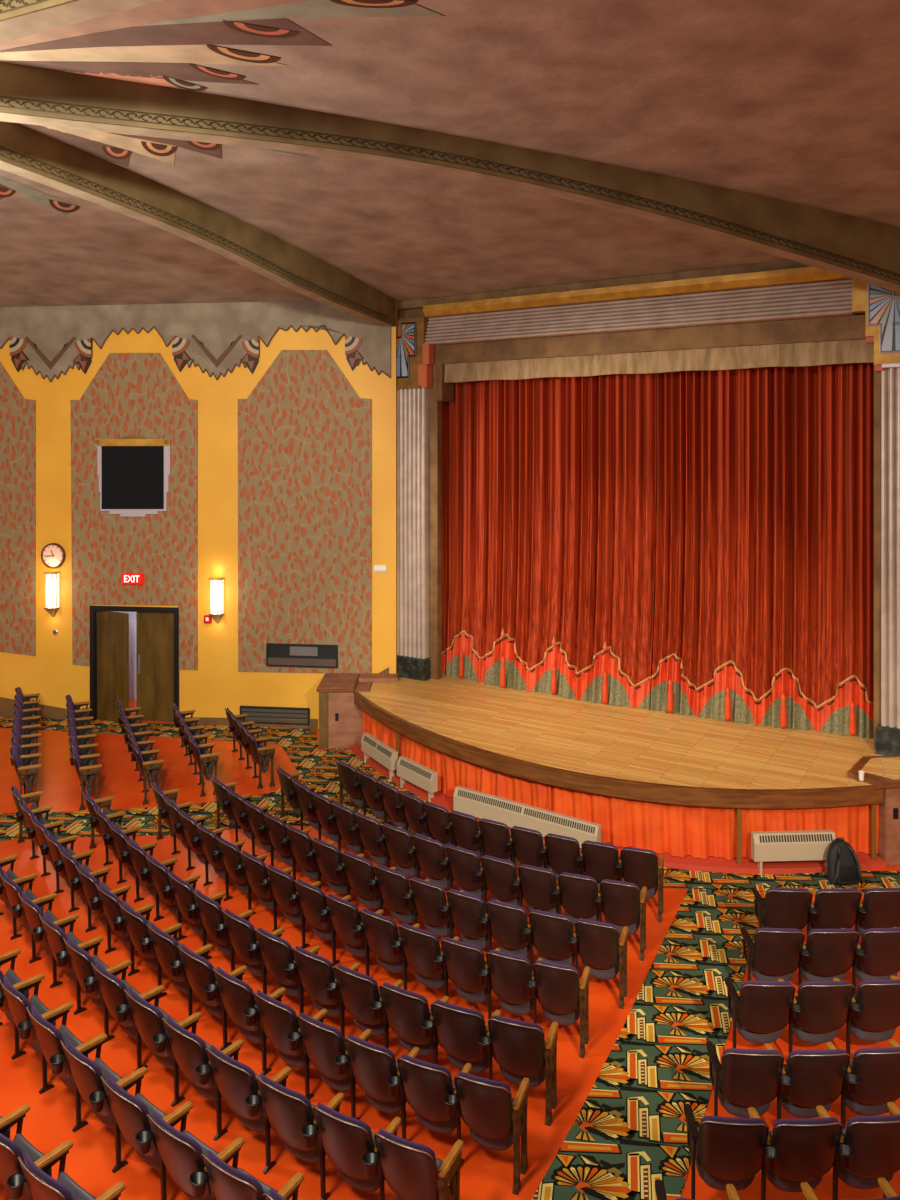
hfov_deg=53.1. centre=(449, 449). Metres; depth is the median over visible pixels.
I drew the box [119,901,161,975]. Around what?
seat
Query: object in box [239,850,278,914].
seat
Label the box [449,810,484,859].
seat
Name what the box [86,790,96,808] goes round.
cushion
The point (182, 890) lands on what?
backrest
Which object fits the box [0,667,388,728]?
baseboard
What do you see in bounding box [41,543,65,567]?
wall clock
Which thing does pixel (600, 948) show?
seat
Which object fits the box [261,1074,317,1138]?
cushion
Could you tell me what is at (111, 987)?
cushion
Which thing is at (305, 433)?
panel
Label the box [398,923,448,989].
seat
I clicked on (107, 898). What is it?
cushion
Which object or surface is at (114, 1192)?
seat
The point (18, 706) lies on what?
cushion
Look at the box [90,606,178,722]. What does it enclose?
door
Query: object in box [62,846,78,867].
cushion
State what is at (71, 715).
cushion
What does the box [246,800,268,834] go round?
cushion
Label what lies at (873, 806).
post
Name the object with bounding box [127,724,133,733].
cushion
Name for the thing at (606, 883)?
cushion
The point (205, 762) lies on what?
seat
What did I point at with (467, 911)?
seat
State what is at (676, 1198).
cushion
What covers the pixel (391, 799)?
cushion
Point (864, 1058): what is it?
cushion
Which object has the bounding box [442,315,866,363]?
trim
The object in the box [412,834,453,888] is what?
seat
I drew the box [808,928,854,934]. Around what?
cushion
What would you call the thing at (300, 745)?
carpet
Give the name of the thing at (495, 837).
seat
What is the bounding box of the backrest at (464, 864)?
[449,845,482,879]
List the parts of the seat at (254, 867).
leg, armrest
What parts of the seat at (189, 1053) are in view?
armrest, leg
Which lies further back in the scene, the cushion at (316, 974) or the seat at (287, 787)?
the seat at (287, 787)
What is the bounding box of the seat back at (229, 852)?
[220,836,245,874]
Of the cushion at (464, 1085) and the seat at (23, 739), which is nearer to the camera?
the cushion at (464, 1085)
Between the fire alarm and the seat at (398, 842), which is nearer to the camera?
the seat at (398, 842)
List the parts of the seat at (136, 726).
leg, armrest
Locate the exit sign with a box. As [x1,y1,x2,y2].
[122,573,143,584]
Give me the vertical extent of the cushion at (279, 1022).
0.461 m
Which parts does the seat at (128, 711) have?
leg, armrest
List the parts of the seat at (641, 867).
armrest, aisle leg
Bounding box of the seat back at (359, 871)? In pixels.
[344,851,377,889]
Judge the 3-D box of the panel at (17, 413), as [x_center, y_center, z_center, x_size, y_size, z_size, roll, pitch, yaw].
[-9.928,1.127,18.658,2.860,6.212,0.022,0,0,7]
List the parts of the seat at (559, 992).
leg, aisle leg, armrest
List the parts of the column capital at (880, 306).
leaded panel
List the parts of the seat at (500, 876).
leg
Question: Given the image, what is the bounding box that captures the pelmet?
[445,339,873,381]
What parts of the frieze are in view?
chevron moulding, chevron moulding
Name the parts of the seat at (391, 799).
leg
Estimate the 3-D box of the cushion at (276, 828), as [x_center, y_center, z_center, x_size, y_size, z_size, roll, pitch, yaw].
[-2.208,4.870,11.484,0.173,0.461,0.465,0,0,-43]
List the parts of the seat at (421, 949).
leg, armrest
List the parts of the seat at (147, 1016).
leg, armrest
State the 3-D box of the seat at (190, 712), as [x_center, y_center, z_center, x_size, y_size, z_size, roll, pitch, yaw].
[-4.840,5.069,16.432,0.460,0.861,0.604,0,0,-25]
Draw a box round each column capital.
[396,317,433,388]
[852,278,899,371]
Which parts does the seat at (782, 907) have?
leg, armrest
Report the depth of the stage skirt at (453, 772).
13.66 m
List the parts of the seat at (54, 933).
leg, armrest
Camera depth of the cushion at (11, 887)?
9.71 m
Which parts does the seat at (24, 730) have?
leg, armrest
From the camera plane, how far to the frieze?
18.03 m
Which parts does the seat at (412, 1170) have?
leg, armrest, aisle leg, armrest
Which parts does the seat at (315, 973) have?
leg, armrest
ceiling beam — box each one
[0,0,163,42]
[0,61,899,292]
[0,121,395,326]
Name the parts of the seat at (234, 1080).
armrest, leg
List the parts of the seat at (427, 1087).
leg, armrest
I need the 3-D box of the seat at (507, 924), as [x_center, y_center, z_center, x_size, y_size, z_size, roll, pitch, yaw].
[0.650,5.069,9.378,0.555,0.861,0.460,0,0,26]
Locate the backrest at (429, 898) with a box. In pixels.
[412,877,448,914]
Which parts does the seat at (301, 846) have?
leg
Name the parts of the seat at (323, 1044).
leg, armrest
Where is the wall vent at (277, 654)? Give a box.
[266,643,337,667]
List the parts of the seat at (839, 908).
leg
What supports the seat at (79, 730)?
on the floor
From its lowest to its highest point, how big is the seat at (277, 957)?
0.861 m
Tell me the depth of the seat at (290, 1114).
6.61 m
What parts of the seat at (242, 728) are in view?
leg, armrest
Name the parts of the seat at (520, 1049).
leg, armrest, armrest, aisle leg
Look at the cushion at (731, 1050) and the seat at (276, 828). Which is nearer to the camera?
the cushion at (731, 1050)
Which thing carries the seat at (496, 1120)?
on the floor
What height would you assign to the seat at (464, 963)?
0.861 m
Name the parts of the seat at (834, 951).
leg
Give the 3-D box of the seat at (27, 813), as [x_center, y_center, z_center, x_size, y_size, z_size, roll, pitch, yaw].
[-5.411,5.069,11.873,0.460,0.861,0.701,0,0,-37]
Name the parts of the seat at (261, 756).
leg, armrest, aisle leg, armrest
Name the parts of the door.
pull handle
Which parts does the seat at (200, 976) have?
armrest, leg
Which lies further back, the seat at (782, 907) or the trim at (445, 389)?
the trim at (445, 389)
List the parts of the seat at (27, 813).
leg, armrest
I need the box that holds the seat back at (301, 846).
[288,824,315,860]
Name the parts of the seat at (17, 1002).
leg, armrest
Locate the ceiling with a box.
[0,0,899,306]
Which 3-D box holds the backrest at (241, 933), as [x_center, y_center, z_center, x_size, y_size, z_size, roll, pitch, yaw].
[-2.101,4.870,9.056,0.485,0.461,0.173,0,0,42]
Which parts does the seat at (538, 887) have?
leg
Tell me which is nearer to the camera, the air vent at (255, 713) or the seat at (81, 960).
the seat at (81, 960)
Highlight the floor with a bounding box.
[0,700,899,1199]
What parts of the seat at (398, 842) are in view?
leg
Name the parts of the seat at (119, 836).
leg, armrest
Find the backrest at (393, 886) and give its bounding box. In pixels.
[377,864,412,903]
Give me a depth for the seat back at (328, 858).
10.64 m
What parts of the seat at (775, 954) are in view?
armrest, leg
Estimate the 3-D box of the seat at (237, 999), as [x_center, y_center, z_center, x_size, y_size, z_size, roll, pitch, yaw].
[-1.833,5.069,8.100,0.655,0.861,0.460,0,0,39]
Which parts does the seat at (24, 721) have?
leg, armrest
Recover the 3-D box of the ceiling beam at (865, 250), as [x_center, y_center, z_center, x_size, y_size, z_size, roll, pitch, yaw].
[0.830,-2.875,10.324,13.411,1.689,0.274,0,0,-21]
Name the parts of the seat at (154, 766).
leg, armrest, aisle leg, armrest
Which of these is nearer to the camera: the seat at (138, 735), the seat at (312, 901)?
the seat at (312, 901)
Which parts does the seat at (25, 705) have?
leg, armrest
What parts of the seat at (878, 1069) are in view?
armrest, leg, armrest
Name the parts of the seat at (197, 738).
leg, armrest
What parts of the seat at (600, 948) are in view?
leg, armrest, aisle leg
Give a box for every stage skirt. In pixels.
[362,711,407,756]
[406,738,550,810]
[547,785,739,859]
[740,804,878,861]
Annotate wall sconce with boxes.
[43,571,59,616]
[208,577,223,622]
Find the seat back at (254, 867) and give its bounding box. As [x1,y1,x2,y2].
[243,850,270,887]
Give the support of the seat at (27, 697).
on the carpet at (300, 745)
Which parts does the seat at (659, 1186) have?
armrest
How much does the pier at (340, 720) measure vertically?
1.132 m
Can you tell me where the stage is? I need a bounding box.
[350,674,886,873]
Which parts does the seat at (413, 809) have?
leg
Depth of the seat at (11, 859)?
10.44 m
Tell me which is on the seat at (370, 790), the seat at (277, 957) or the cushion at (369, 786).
the cushion at (369, 786)
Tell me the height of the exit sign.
0.213 m
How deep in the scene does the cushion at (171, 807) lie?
11.82 m
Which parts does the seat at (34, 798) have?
aisle leg, armrest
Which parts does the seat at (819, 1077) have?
armrest, leg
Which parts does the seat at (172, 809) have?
leg, armrest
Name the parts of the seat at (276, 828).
armrest, leg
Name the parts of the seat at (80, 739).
leg, armrest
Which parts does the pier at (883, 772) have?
socket plate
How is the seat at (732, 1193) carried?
on the floor
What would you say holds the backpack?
on the carpet at (328, 785)
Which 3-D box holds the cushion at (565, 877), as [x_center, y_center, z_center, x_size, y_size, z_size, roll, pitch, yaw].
[1.415,4.870,9.910,0.407,0.461,0.173,0,0,21]
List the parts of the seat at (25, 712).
leg, armrest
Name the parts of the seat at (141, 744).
leg, armrest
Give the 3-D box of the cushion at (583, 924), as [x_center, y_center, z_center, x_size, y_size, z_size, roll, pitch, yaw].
[1.465,4.870,8.933,0.401,0.461,0.173,0,0,20]
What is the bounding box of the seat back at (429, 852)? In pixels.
[415,834,447,866]
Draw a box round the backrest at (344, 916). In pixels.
[328,893,363,935]
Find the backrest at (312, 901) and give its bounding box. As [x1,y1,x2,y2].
[297,879,330,922]
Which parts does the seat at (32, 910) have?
leg, armrest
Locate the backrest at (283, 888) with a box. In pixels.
[269,864,299,905]
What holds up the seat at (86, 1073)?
on the floor
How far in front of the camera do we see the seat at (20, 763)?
13.83 m
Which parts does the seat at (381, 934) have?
leg, armrest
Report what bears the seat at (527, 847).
on the floor
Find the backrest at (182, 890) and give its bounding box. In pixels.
[171,871,200,916]
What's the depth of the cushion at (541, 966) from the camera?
8.12 m
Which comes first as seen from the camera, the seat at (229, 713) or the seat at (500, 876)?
the seat at (500, 876)
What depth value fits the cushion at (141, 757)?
14.05 m
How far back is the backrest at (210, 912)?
9.32 m
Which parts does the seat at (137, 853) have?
leg, armrest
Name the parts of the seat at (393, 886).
leg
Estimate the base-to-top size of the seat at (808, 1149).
0.861 m
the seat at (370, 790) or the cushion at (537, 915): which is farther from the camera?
the seat at (370, 790)
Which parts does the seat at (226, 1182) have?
leg, armrest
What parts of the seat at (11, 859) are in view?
leg, armrest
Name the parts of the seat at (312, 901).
leg, armrest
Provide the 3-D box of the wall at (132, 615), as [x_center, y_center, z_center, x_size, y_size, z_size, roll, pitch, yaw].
[-6.578,4.100,19.156,3.791,2.800,1.420,0,0,7]
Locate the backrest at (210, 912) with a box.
[196,889,228,936]
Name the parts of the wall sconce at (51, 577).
lamp shade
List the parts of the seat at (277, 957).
leg, armrest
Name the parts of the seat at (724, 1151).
armrest, leg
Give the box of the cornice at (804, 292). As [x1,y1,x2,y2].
[423,266,856,344]
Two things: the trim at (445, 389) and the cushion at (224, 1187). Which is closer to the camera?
the cushion at (224, 1187)
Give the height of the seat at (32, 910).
0.861 m
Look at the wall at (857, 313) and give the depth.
16.62 m
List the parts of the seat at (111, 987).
leg, armrest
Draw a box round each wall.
[0,301,397,728]
[110,611,135,699]
[398,259,811,310]
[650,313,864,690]
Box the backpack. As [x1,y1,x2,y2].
[827,838,862,884]
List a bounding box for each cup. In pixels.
[858,770,864,780]
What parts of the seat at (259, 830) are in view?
leg, armrest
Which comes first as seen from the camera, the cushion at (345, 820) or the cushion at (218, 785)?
the cushion at (345, 820)
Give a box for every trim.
[398,308,453,401]
[429,366,441,679]
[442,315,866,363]
[874,365,880,749]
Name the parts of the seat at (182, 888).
leg, armrest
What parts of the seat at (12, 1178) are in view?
leg, armrest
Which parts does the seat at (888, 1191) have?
armrest, armrest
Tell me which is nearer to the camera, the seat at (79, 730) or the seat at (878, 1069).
the seat at (878, 1069)
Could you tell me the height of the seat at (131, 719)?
0.861 m
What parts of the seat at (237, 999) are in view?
armrest, leg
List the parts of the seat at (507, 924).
leg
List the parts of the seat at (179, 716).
leg, armrest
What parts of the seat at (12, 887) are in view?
leg, armrest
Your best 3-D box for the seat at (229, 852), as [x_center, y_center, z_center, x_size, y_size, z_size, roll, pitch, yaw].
[-2.528,5.069,10.817,0.460,0.861,0.604,0,0,-44]
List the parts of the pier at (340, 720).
corner post, socket plate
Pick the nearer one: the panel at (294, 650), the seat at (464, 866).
the seat at (464, 866)
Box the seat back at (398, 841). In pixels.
[384,823,414,855]
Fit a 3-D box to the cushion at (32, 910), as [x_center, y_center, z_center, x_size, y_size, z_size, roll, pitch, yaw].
[-4.337,4.870,9.395,0.173,0.461,0.526,0,0,-43]
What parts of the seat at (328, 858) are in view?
leg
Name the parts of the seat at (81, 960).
leg, armrest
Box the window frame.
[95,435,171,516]
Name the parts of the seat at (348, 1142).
leg, armrest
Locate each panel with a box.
[0,362,35,655]
[70,353,197,669]
[238,350,371,673]
[290,646,317,655]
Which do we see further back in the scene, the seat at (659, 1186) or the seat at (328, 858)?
the seat at (328, 858)
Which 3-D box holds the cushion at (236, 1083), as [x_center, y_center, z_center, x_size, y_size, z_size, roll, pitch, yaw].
[-1.670,4.870,6.963,0.503,0.461,0.173,0,0,36]
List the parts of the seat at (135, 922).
leg, armrest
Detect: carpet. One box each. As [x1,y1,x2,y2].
[0,717,343,785]
[0,778,310,840]
[314,748,899,892]
[532,888,765,1199]
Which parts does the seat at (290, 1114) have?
leg, armrest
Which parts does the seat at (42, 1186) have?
armrest, leg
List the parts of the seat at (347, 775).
aisle leg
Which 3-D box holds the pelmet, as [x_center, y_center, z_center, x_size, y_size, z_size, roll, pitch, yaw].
[3.045,-1.607,15.537,7.785,0.608,0.056,0,0,32]
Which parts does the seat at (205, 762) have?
leg, armrest, aisle leg, armrest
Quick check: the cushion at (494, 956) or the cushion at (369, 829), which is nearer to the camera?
the cushion at (494, 956)
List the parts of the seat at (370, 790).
leg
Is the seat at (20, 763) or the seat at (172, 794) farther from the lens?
the seat at (20, 763)
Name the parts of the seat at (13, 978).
leg, armrest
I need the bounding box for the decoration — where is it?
[0,0,444,215]
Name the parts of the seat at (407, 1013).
armrest, leg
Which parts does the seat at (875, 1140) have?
leg, armrest, armrest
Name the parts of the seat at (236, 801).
leg, armrest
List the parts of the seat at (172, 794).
aisle leg, armrest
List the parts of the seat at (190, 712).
leg, armrest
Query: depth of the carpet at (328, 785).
11.59 m
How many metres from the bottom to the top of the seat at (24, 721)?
0.861 m
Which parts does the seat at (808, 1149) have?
armrest, leg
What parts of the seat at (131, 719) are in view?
leg, armrest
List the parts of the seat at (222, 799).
aisle leg, armrest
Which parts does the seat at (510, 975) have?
leg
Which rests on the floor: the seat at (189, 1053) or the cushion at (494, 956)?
the seat at (189, 1053)
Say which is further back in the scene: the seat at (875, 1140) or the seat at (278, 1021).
the seat at (278, 1021)
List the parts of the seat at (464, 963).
leg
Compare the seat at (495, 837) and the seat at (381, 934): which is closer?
the seat at (381, 934)
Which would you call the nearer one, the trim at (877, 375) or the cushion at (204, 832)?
the cushion at (204, 832)
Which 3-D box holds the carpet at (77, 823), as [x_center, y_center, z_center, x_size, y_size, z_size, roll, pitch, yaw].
[-6.484,5.495,13.491,9.263,0.008,2.016,0,0,-8]
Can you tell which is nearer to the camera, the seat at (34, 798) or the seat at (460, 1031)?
the seat at (460, 1031)
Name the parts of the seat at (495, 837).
leg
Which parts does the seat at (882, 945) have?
leg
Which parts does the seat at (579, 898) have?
leg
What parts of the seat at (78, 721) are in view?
leg, armrest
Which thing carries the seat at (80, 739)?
on the floor
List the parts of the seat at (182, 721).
leg, armrest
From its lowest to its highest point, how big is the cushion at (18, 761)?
0.461 m
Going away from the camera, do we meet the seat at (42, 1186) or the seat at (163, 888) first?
the seat at (42, 1186)
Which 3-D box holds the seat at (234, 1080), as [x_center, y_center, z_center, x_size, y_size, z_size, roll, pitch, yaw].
[-1.599,5.069,7.040,0.671,0.861,0.460,0,0,36]
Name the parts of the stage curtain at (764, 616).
cord trim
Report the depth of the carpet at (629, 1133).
7.99 m
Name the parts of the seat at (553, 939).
leg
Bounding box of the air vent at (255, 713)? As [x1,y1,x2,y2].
[240,706,309,724]
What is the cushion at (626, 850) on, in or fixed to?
on the seat at (641, 867)
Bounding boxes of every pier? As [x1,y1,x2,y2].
[316,673,398,748]
[847,755,899,865]
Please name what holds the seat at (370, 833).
on the floor
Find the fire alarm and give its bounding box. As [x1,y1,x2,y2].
[204,615,211,623]
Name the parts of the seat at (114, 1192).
armrest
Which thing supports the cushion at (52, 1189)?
on the seat at (42, 1186)
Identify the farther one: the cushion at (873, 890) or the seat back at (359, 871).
the seat back at (359, 871)
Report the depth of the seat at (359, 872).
10.33 m
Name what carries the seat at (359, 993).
on the floor
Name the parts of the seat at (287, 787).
aisle leg, armrest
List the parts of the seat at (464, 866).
leg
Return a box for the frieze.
[0,301,390,381]
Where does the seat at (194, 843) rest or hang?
on the floor
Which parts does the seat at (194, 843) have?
leg, armrest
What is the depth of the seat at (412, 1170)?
6.10 m
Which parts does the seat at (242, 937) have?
armrest, leg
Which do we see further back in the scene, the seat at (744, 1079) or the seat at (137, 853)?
the seat at (137, 853)
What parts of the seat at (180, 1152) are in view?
armrest, leg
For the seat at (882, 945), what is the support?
on the floor
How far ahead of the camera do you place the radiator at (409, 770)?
14.25 m
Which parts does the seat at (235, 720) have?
leg, armrest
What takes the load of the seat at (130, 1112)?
on the floor
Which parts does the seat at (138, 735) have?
leg, armrest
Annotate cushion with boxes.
[0,1133,24,1161]
[3,870,21,894]
[3,974,32,1013]
[12,746,23,780]
[13,736,22,755]
[13,785,23,802]
[14,717,23,734]
[14,726,23,744]
[15,709,24,725]
[16,694,24,709]
[16,701,24,717]
[17,687,24,701]
[22,891,43,918]
[23,801,34,818]
[25,1153,72,1199]
[31,1004,70,1070]
[34,816,47,833]
[43,912,67,941]
[47,831,61,849]
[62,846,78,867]
[66,1037,110,1107]
[67,695,74,709]
[67,935,94,964]
[68,702,75,717]
[69,710,77,726]
[70,718,78,735]
[70,727,79,744]
[71,736,80,755]
[72,746,84,780]
[79,864,98,885]
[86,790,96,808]
[96,960,133,1018]
[97,806,110,824]
[99,882,122,905]
[106,1073,156,1147]
[111,822,128,841]
[123,901,148,924]
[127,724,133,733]
[128,838,148,857]
[129,987,170,1047]
[131,733,136,742]
[134,742,147,774]
[149,854,170,874]
[153,1111,209,1185]
[154,783,165,798]
[166,796,180,812]
[167,1015,212,1075]
[181,810,197,824]
[182,944,219,995]
[191,736,204,767]
[199,823,217,837]
[207,1150,264,1199]
[211,1045,262,1109]
[214,777,228,789]
[217,966,259,1022]
[229,788,244,800]
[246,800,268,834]
[247,730,257,747]
[257,990,302,1046]
[258,927,297,976]
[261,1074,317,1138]
[266,812,290,847]
[269,1189,286,1199]
[278,766,298,801]
[295,779,315,809]
[296,946,338,995]
[301,1013,348,1066]
[314,791,335,821]
[317,1103,374,1151]
[334,802,357,830]
[337,964,382,1013]
[338,760,361,791]
[348,1034,397,1075]
[357,812,384,844]
[359,770,382,802]
[378,1129,437,1170]
[380,781,403,811]
[383,982,429,1014]
[401,1054,452,1086]
[402,791,423,810]
[402,923,440,951]
[425,801,450,821]
[434,1000,483,1018]
[444,937,485,968]
[449,889,484,908]
[452,810,478,829]
[458,1072,510,1091]
[481,818,509,834]
[483,855,516,872]
[489,900,525,912]
[489,950,529,963]
[491,1015,542,1030]
[513,826,541,835]
[521,864,554,874]
[532,910,571,921]
[536,960,577,971]
[547,833,578,842]
[561,872,596,881]
[578,919,617,929]
[584,840,617,849]
[602,879,638,887]
[623,847,655,853]
[675,1198,695,1199]
[701,1115,764,1123]
[723,1048,779,1053]
[741,981,791,986]
[755,928,800,932]
[766,888,808,891]
[773,1117,838,1126]
[788,1049,845,1057]
[799,981,849,987]
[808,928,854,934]
[816,888,857,893]
[844,1196,899,1199]
[845,1114,899,1133]
[851,1047,899,1068]
[856,979,899,993]
[861,928,899,940]
[864,888,899,893]
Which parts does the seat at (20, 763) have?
aisle leg, leg, armrest, armrest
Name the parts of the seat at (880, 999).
armrest, leg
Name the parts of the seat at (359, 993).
leg, armrest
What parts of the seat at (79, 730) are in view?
leg, armrest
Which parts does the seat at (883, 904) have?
leg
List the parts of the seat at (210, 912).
leg, armrest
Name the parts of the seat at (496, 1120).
leg, armrest, aisle leg, armrest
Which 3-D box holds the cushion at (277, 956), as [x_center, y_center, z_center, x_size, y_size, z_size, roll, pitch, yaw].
[-1.684,4.870,8.704,0.477,0.461,0.173,0,0,38]
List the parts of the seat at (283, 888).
leg, armrest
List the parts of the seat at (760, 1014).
leg, armrest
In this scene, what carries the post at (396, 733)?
on the stage
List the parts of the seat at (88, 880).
leg, armrest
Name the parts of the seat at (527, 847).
leg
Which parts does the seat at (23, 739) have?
leg, armrest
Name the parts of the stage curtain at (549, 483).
cord trim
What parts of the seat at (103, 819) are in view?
leg, armrest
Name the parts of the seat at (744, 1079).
armrest, leg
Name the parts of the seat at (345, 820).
leg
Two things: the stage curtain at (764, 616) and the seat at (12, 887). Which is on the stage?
the stage curtain at (764, 616)
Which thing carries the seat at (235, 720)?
on the floor
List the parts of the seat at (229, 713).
leg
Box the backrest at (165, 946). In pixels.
[150,922,184,970]
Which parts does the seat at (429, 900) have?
leg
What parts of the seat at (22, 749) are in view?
leg, armrest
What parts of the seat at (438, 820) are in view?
leg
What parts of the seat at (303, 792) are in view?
leg, armrest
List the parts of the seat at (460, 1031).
leg, armrest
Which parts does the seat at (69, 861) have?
leg, armrest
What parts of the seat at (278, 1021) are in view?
leg, armrest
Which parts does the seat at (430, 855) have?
leg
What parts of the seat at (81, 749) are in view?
leg, armrest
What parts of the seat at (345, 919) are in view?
leg, armrest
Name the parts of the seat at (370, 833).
leg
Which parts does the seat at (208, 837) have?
leg, armrest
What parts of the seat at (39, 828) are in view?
leg, armrest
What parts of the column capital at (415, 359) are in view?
leaded panel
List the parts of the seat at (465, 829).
leg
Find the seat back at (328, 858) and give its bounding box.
[314,837,344,874]
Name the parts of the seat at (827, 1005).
leg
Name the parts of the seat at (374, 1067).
leg, armrest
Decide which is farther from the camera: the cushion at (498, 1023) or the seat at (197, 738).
the seat at (197, 738)
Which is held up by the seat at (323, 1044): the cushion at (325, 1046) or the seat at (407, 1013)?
the cushion at (325, 1046)
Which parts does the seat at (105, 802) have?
aisle leg, armrest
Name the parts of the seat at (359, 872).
leg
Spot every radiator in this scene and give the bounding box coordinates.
[361,733,397,780]
[397,756,437,801]
[453,786,600,847]
[751,830,835,874]
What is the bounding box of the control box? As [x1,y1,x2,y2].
[374,565,386,571]
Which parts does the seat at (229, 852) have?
leg, armrest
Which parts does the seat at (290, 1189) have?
armrest, leg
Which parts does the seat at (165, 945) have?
leg, armrest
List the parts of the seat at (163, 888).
leg, armrest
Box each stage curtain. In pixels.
[442,373,655,709]
[650,362,873,737]
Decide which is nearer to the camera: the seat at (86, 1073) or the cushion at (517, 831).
the seat at (86, 1073)
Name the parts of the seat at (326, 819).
leg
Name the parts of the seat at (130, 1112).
leg, armrest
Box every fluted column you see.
[397,388,430,680]
[876,367,899,754]
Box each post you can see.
[395,732,398,775]
[737,808,741,864]
[871,804,875,859]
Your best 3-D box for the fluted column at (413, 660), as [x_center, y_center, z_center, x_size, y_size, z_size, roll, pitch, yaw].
[-0.674,1.600,17.799,0.821,5.700,0.620,0,0,32]
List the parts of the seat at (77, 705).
leg, armrest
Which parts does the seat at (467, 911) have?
leg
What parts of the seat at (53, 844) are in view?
leg, armrest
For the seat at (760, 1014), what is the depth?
7.91 m
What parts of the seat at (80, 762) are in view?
leg, aisle leg, armrest, armrest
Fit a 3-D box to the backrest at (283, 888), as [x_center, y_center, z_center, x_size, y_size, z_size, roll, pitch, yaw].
[-1.866,4.870,10.034,0.448,0.461,0.173,0,0,42]
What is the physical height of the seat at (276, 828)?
0.861 m
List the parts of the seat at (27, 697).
leg, armrest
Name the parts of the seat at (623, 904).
leg, aisle leg, armrest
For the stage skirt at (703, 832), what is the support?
on the stage
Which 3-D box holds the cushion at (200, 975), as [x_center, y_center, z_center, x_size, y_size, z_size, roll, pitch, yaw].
[-2.341,4.870,8.391,0.503,0.461,0.173,0,0,41]
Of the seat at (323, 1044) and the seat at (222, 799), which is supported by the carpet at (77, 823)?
the seat at (222, 799)
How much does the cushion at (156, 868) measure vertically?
0.461 m
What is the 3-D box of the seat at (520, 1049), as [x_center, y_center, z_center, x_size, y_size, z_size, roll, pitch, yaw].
[0.586,5.069,7.501,0.565,0.861,0.460,0,0,19]
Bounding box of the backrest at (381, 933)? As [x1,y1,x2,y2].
[363,908,401,951]
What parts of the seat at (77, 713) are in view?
leg, armrest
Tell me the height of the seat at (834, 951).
0.861 m
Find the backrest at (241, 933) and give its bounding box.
[225,908,259,952]
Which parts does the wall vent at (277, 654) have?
sill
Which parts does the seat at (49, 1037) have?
leg, armrest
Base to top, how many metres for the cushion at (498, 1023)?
0.461 m
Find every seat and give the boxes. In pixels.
[0,855,23,915]
[0,870,42,939]
[0,949,28,1024]
[0,974,55,1059]
[0,1104,51,1199]
[0,1116,9,1138]
[9,746,41,807]
[10,736,40,784]
[10,785,42,842]
[11,726,40,765]
[12,709,40,733]
[12,717,40,743]
[13,701,40,724]
[14,694,40,716]
[15,687,40,708]
[18,891,64,962]
[18,1140,95,1199]
[19,801,53,859]
[26,1002,87,1093]
[31,816,66,876]
[39,912,88,987]
[44,831,81,893]
[58,846,98,912]
[60,1033,122,1131]
[63,935,109,1014]
[65,695,90,717]
[66,702,91,726]
[66,710,93,734]
[67,718,94,744]
[68,727,96,754]
[69,736,97,785]
[69,746,101,810]
[75,864,118,931]
[77,1182,124,1199]
[83,790,114,848]
[91,960,140,1042]
[94,806,128,865]
[95,882,134,953]
[100,1067,166,1172]
[108,822,139,883]
[116,700,140,743]
[119,708,143,751]
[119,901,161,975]
[122,716,147,761]
[124,985,178,1070]
[125,724,151,770]
[125,838,159,902]
[128,733,155,781]
[132,742,164,804]
[145,854,181,921]
[146,922,192,997]
[147,1101,218,1199]
[151,783,182,839]
[162,1012,221,1106]
[163,796,192,854]
[167,871,206,940]
[172,703,195,746]
[175,711,199,755]
[177,944,227,1017]
[178,810,209,870]
[180,719,204,764]
[184,727,209,774]
[189,736,220,796]
[192,889,235,958]
[196,823,229,885]
[201,1137,277,1199]
[205,1039,270,1140]
[211,777,238,829]
[212,965,266,1050]
[216,836,252,900]
[221,908,267,975]
[225,707,247,751]
[226,788,255,842]
[231,714,254,759]
[238,722,261,768]
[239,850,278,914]
[243,800,274,856]
[245,730,277,788]
[252,987,309,1075]
[254,927,304,996]
[255,1066,325,1173]
[262,812,297,866]
[263,1172,303,1199]
[265,864,305,931]
[276,766,303,817]
[285,824,322,879]
[291,945,345,1016]
[292,779,322,830]
[294,879,336,948]
[296,1009,356,1099]
[310,837,351,894]
[311,791,342,841]
[312,1092,379,1199]
[325,893,370,965]
[331,802,364,853]
[333,962,389,1038]
[336,760,366,808]
[340,851,383,908]
[344,1029,406,1119]
[354,812,390,864]
[356,770,387,818]
[359,908,407,977]
[373,864,418,923]
[373,1117,463,1199]
[377,781,409,829]
[379,979,438,1055]
[381,823,420,876]
[397,1047,458,1140]
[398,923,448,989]
[399,791,432,838]
[409,877,454,936]
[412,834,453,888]
[422,801,457,850]
[430,996,491,1072]
[440,936,491,1002]
[445,845,487,898]
[446,889,491,948]
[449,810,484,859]
[453,1063,528,1194]
[478,818,515,861]
[481,855,522,910]
[485,900,531,957]
[485,948,536,1019]
[486,1010,557,1125]
[510,826,546,868]
[517,864,560,913]
[528,910,578,972]
[532,958,589,1057]
[544,833,583,880]
[557,872,602,924]
[573,918,627,1008]
[580,840,622,889]
[598,879,646,960]
[619,847,663,921]
[655,1179,695,1199]
[684,1104,779,1198]
[706,1041,793,1117]
[725,978,803,1047]
[726,1184,739,1199]
[740,927,811,981]
[748,1107,854,1199]
[752,888,819,931]
[765,1043,860,1119]
[778,979,863,1062]
[790,928,867,988]
[801,1177,899,1199]
[807,888,868,935]
[816,1102,899,1199]
[826,1039,899,1127]
[833,976,899,1054]
[841,927,899,994]
[855,888,899,936]
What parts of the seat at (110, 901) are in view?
leg, armrest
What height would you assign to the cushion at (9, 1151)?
0.461 m
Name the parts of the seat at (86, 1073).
leg, armrest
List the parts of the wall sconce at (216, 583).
lamp shade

